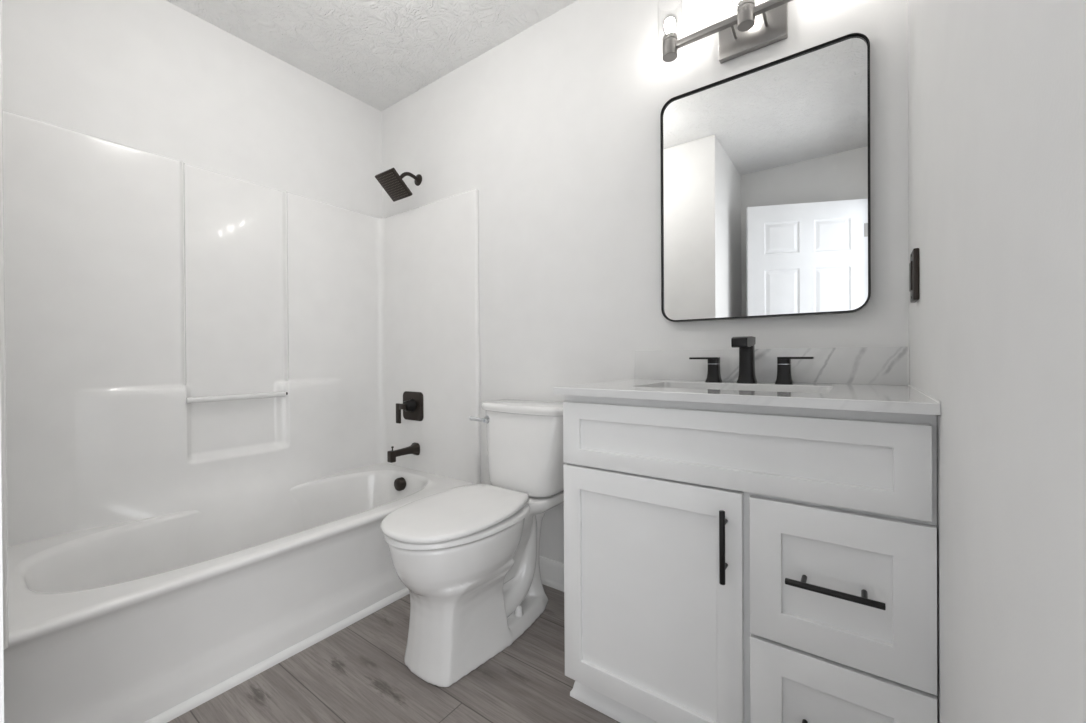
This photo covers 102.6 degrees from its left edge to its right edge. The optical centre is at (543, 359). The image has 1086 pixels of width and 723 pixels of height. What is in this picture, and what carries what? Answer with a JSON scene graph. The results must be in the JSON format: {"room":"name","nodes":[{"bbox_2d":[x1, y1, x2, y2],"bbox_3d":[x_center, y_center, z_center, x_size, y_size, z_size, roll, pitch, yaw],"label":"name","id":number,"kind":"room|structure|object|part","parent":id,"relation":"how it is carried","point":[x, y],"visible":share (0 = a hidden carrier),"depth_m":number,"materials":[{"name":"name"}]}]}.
{"room":"bathroom","nodes":[
{"label":"bathroom","id":0,"kind":"room"},
{"bbox_2d":[0,401,3,722],"bbox_3d":[-1.478,-0.235,0.541,1.520,2.440,0.923,0,0,36],"label":"wall","id":1,"kind":"structure","parent":0,"point":[1,574],"depth_m":0.47,"materials":[{"name":"paint"}]},
{"bbox_2d":[1,0,381,217],"bbox_3d":[-1.435,-0.241,2.003,0.120,2.440,1.734,0,0,36],"label":"wall","id":2,"kind":"structure","parent":0,"point":[157,77],"depth_m":1.82,"materials":[{"name":"paint"}]},
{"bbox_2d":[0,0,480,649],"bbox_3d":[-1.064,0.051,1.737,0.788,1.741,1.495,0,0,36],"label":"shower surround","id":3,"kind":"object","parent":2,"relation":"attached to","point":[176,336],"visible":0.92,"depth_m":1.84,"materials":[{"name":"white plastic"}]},
{"bbox_2d":[387,442,419,462],"bbox_3d":[-0.743,0.489,2.301,0.068,0.081,0.168,0,0,36],"label":"tub spout","id":4,"kind":"object","parent":3,"relation":"attached to","point":[414,448],"visible":1,"depth_m":2.29,"materials":[{"name":"black metal"}]},
{"bbox_3d":[-0.738,0.487,2.308,0.068,0.068,0.150,0,0,36],"label":"spout","id":5,"kind":"part","parent":4,"relation":"part of","materials":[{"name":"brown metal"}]},
{"bbox_2d":[396,391,423,423],"bbox_3d":[-0.730,0.261,2.353,0.168,0.170,0.066,0,0,36],"label":"shower valve","id":6,"kind":"object","parent":3,"relation":"attached to","point":[412,405],"visible":1,"depth_m":2.35,"materials":[{"name":"black metal"}]},
{"bbox_3d":[-0.767,0.292,2.347,0.082,0.108,0.012,0,0,36],"label":"valve lever","id":7,"kind":"part","parent":6,"relation":"part of","materials":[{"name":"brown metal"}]},
{"bbox_2d":[166,0,576,110],"bbox_3d":[-0.660,-1.512,0.937,2.629,0.100,2.540,0,0,36],"label":"ceiling","id":8,"kind":"structure","parent":0,"point":[379,53],"depth_m":1.94,"materials":[{"name":"white paint"}]},
{"bbox_2d":[167,584,619,722],"bbox_3d":[-0.283,1.027,0.688,3.520,0.100,2.540,0,0,36],"label":"floor","id":9,"kind":"structure","parent":0,"point":[359,673],"depth_m":1.29,"materials":[{"name":"grey plastic"}]},
{"bbox_2d":[3,463,472,722],"bbox_3d":[-1.071,0.792,1.750,0.753,0.371,1.486,0,0,36],"label":"bathtub","id":10,"kind":"object","parent":9,"relation":"on","point":[113,623],"visible":0.77,"depth_m":1.33,"materials":[{"name":"white plastic"}]},
{"bbox_2d":[143,587,409,722],"bbox_3d":[-0.766,0.966,1.537,0.020,0.022,1.462,0,0,36],"label":"trim","id":11,"kind":"structure","parent":10,"relation":"attached to","point":[176,711],"depth_m":1.38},
{"bbox_2d":[381,399,565,686],"bbox_3d":[-0.218,0.577,1.568,0.455,0.793,0.761,0,0,36],"label":"toilet","id":12,"kind":"object","parent":9,"relation":"on","point":[466,557],"visible":0.99,"depth_m":1.42,"materials":[{"name":"ceramic"}]},
{"bbox_3d":[-0.291,0.503,1.457,0.362,0.029,0.497,0,0,36],"label":"lid","id":13,"kind":"part","parent":12,"relation":"part of","materials":[{"name":"white plastic"}]},
{"bbox_3d":[-0.287,0.532,1.463,0.364,0.018,0.504,0,0,36],"label":"seat","id":14,"kind":"part","parent":12,"relation":"part of","materials":[{"name":"white plastic"}]},
{"bbox_3d":[-0.274,0.248,1.812,0.080,0.021,0.020,0,0,36],"label":"lever arm","id":15,"kind":"part","parent":12,"relation":"part of","materials":[{"name":"silver metal"}]},
{"bbox_3d":[-0.237,0.250,1.803,0.035,0.035,0.030,0,0,36],"label":"flush lever","id":16,"kind":"part","parent":12,"relation":"part of","materials":[{"name":"silver metal"}]},
{"bbox_3d":[-0.058,0.195,1.782,0.444,0.033,0.222,0,0,36],"label":"tank lid","id":17,"kind":"part","parent":12,"relation":"part of","materials":[{"name":"ceramic"}]},
{"bbox_3d":[-0.063,0.367,1.774,0.402,0.316,0.215,0,0,36],"label":"tank","id":18,"kind":"part","parent":12,"relation":"part of","materials":[{"name":"ceramic"}]},
{"bbox_2d":[563,395,936,722],"bbox_3d":[0.506,0.531,1.181,0.789,0.878,0.566,0,0,36],"label":"vanity cabinet","id":19,"kind":"object","parent":9,"relation":"on","point":[724,563],"visible":0.99,"depth_m":0.93,"materials":[{"name":"white paint"}]},
{"bbox_3d":[0.530,0.944,1.211,0.789,0.052,0.455,0,0,36],"label":"toe moulding","id":20,"kind":"part","parent":19,"relation":"part of","materials":[{"name":"white paint"}]},
{"bbox_3d":[0.247,0.581,1.074,0.456,0.583,0.019,0,0,36],"label":"cabinet door","id":21,"kind":"part","parent":19,"relation":"part of","materials":[{"name":"white paint"}]},
{"bbox_3d":[0.389,0.401,0.937,0.012,0.156,0.036,0,0,36],"label":"handle","id":22,"kind":"part","parent":19,"relation":"part of","materials":[{"name":"black metal"}]},
{"bbox_2d":[553,347,940,414],"bbox_3d":[0.508,0.030,1.182,0.786,0.124,0.556,0,0,36],"label":"countertop","id":23,"kind":"structure","parent":19,"relation":"on","point":[909,399],"depth_m":0.98,"materials":[{"name":"white stone"}]},
{"bbox_2d":[689,336,813,383],"bbox_3d":[0.605,0.001,1.306,0.347,0.140,0.136,0,0,36],"label":"faucet","id":24,"kind":"object","parent":23,"relation":"on","point":[746,344],"visible":1,"depth_m":1.32,"materials":[{"name":"black metal"}]},
{"bbox_3d":[0.524,0.003,1.413,0.091,0.021,0.034,0,0,36],"label":"lever","id":25,"kind":"part","parent":24,"relation":"part of","materials":[{"name":"black metal"}]},
{"bbox_3d":[0.548,0.043,1.397,0.047,0.056,0.047,0,0,36],"label":"handle","id":26,"kind":"part","parent":24,"relation":"part of","materials":[{"name":"black metal"}]},
{"bbox_3d":[0.601,-0.052,1.303,0.043,0.034,0.127,0,0,36],"label":"spout","id":27,"kind":"part","parent":24,"relation":"part of","materials":[{"name":"black metal"}]},
{"bbox_3d":[0.709,0.042,1.280,0.047,0.056,0.047,0,0,36],"label":"handle","id":28,"kind":"part","parent":24,"relation":"part of","materials":[{"name":"black metal"}]},
{"bbox_3d":[0.732,0.002,1.264,0.091,0.021,0.034,0,0,36],"label":"lever","id":29,"kind":"part","parent":24,"relation":"part of","materials":[{"name":"black metal"}]},
{"bbox_3d":[0.369,0.199,0.983,0.763,0.168,0.019,0,0,36],"label":"sink panel","id":30,"kind":"part","parent":19,"relation":"part of","materials":[{"name":"white paint"}]},
{"bbox_3d":[0.551,0.437,0.827,0.156,0.012,0.045,0,0,36],"label":"handle","id":31,"kind":"part","parent":19,"relation":"part of","materials":[{"name":"black metal"}]},
{"bbox_3d":[0.565,0.437,0.845,0.298,0.290,0.019,0,0,36],"label":"drawer","id":32,"kind":"part","parent":19,"relation":"part of","materials":[{"name":"white paint"}]},
{"bbox_3d":[0.566,0.730,0.846,0.298,0.282,0.019,0,0,36],"label":"drawer","id":33,"kind":"part","parent":19,"relation":"part of","materials":[{"name":"white paint"}]},
{"bbox_2d":[381,0,908,562],"bbox_3d":[0.104,-0.250,1.889,2.509,2.440,0.120,0,0,36],"label":"wall","id":34,"kind":"structure","parent":0,"point":[555,126],"depth_m":1.74,"materials":[{"name":"paint"}]},
{"bbox_2d":[375,168,421,201],"bbox_3d":[-0.746,-0.929,2.287,0.152,0.164,0.219,0,0,36],"label":"showerhead","id":35,"kind":"object","parent":34,"relation":"attached to","point":[390,180],"visible":1,"depth_m":2.24,"materials":[{"name":"black metal"}]},
{"bbox_3d":[-0.722,-0.967,2.319,0.020,0.069,0.133,0,0,36],"label":"shower arm","id":36,"kind":"part","parent":35,"relation":"part of","materials":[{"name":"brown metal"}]},
{"bbox_2d":[539,556,563,591],"bbox_3d":[0.028,0.916,1.869,0.820,0.108,0.019,0,0,36],"label":"baseboard","id":37,"kind":"structure","parent":34,"relation":"attached to","point":[551,571],"depth_m":1.86,"materials":[{"name":"white paint"}]},
{"bbox_2d":[662,0,792,63],"bbox_3d":[0.631,-1.092,1.341,0.549,0.208,0.139,0,0,36],"label":"vanity light","id":38,"kind":"object","parent":34,"relation":"attached to","point":[753,27],"visible":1,"depth_m":1.37,"materials":[{"name":"silver metal"}]},
{"bbox_2d":[662,32,677,61],"bbox_3d":[0.424,-1.044,1.454,0.049,0.068,0.049,0,0,36],"label":"socket","id":39,"kind":"object","parent":38,"relation":"attached to","point":[670,39],"depth_m":1.44,"materials":[{"name":"silver metal"}]},
{"bbox_3d":[0.602,-1.040,1.376,0.010,0.016,0.075,0,0,36],"label":"bracket arm","id":40,"kind":"part","parent":38,"relation":"part of","materials":[{"name":"silver metal"}]},
{"bbox_2d":[737,0,754,31],"bbox_3d":[0.614,-1.045,1.317,0.049,0.068,0.049,0,0,36],"label":"socket","id":41,"kind":"object","parent":38,"relation":"attached to","point":[745,8],"depth_m":1.30,"materials":[{"name":"silver metal"}]},
{"bbox_3d":[0.666,-1.049,1.388,0.199,0.120,0.023,0,0,36],"label":"plate","id":42,"kind":"part","parent":38,"relation":"part of","materials":[{"name":"silver metal"}]},
{"bbox_3d":[0.675,-1.040,1.324,0.010,0.016,0.075,0,0,36],"label":"bracket arm","id":43,"kind":"part","parent":38,"relation":"part of","materials":[{"name":"silver metal"}]},
{"bbox_2d":[660,33,870,321],"bbox_3d":[0.669,-0.525,1.386,0.597,0.784,0.029,0,0,36],"label":"wall mirror","id":44,"kind":"object","parent":34,"relation":"attached to","point":[766,200],"visible":1,"depth_m":1.35,"materials":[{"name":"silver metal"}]},
{"bbox_2d":[635,347,907,384],"bbox_3d":[0.665,0.018,1.400,0.786,0.104,0.019,0,0,36],"label":"backsplash","id":45,"kind":"structure","parent":34,"relation":"attached to","point":[853,365],"depth_m":1.31,"materials":[{"name":"white stone"}]},
{"bbox_2d":[908,0,1085,722],"bbox_3d":[0.365,-0.245,0.209,0.120,2.440,2.300,0,0,36],"label":"wall","id":46,"kind":"structure","parent":0,"point":[997,88],"depth_m":0.42,"materials":[{"name":"paint"}]},
{"bbox_2d":[909,248,918,302],"bbox_3d":[0.854,-0.192,1.002,0.014,0.116,0.070,0,0,36],"label":"light switch","id":47,"kind":"object","parent":46,"relation":"attached to","point":[914,256],"visible":1,"depth_m":0.97,"materials":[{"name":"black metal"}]}
]}

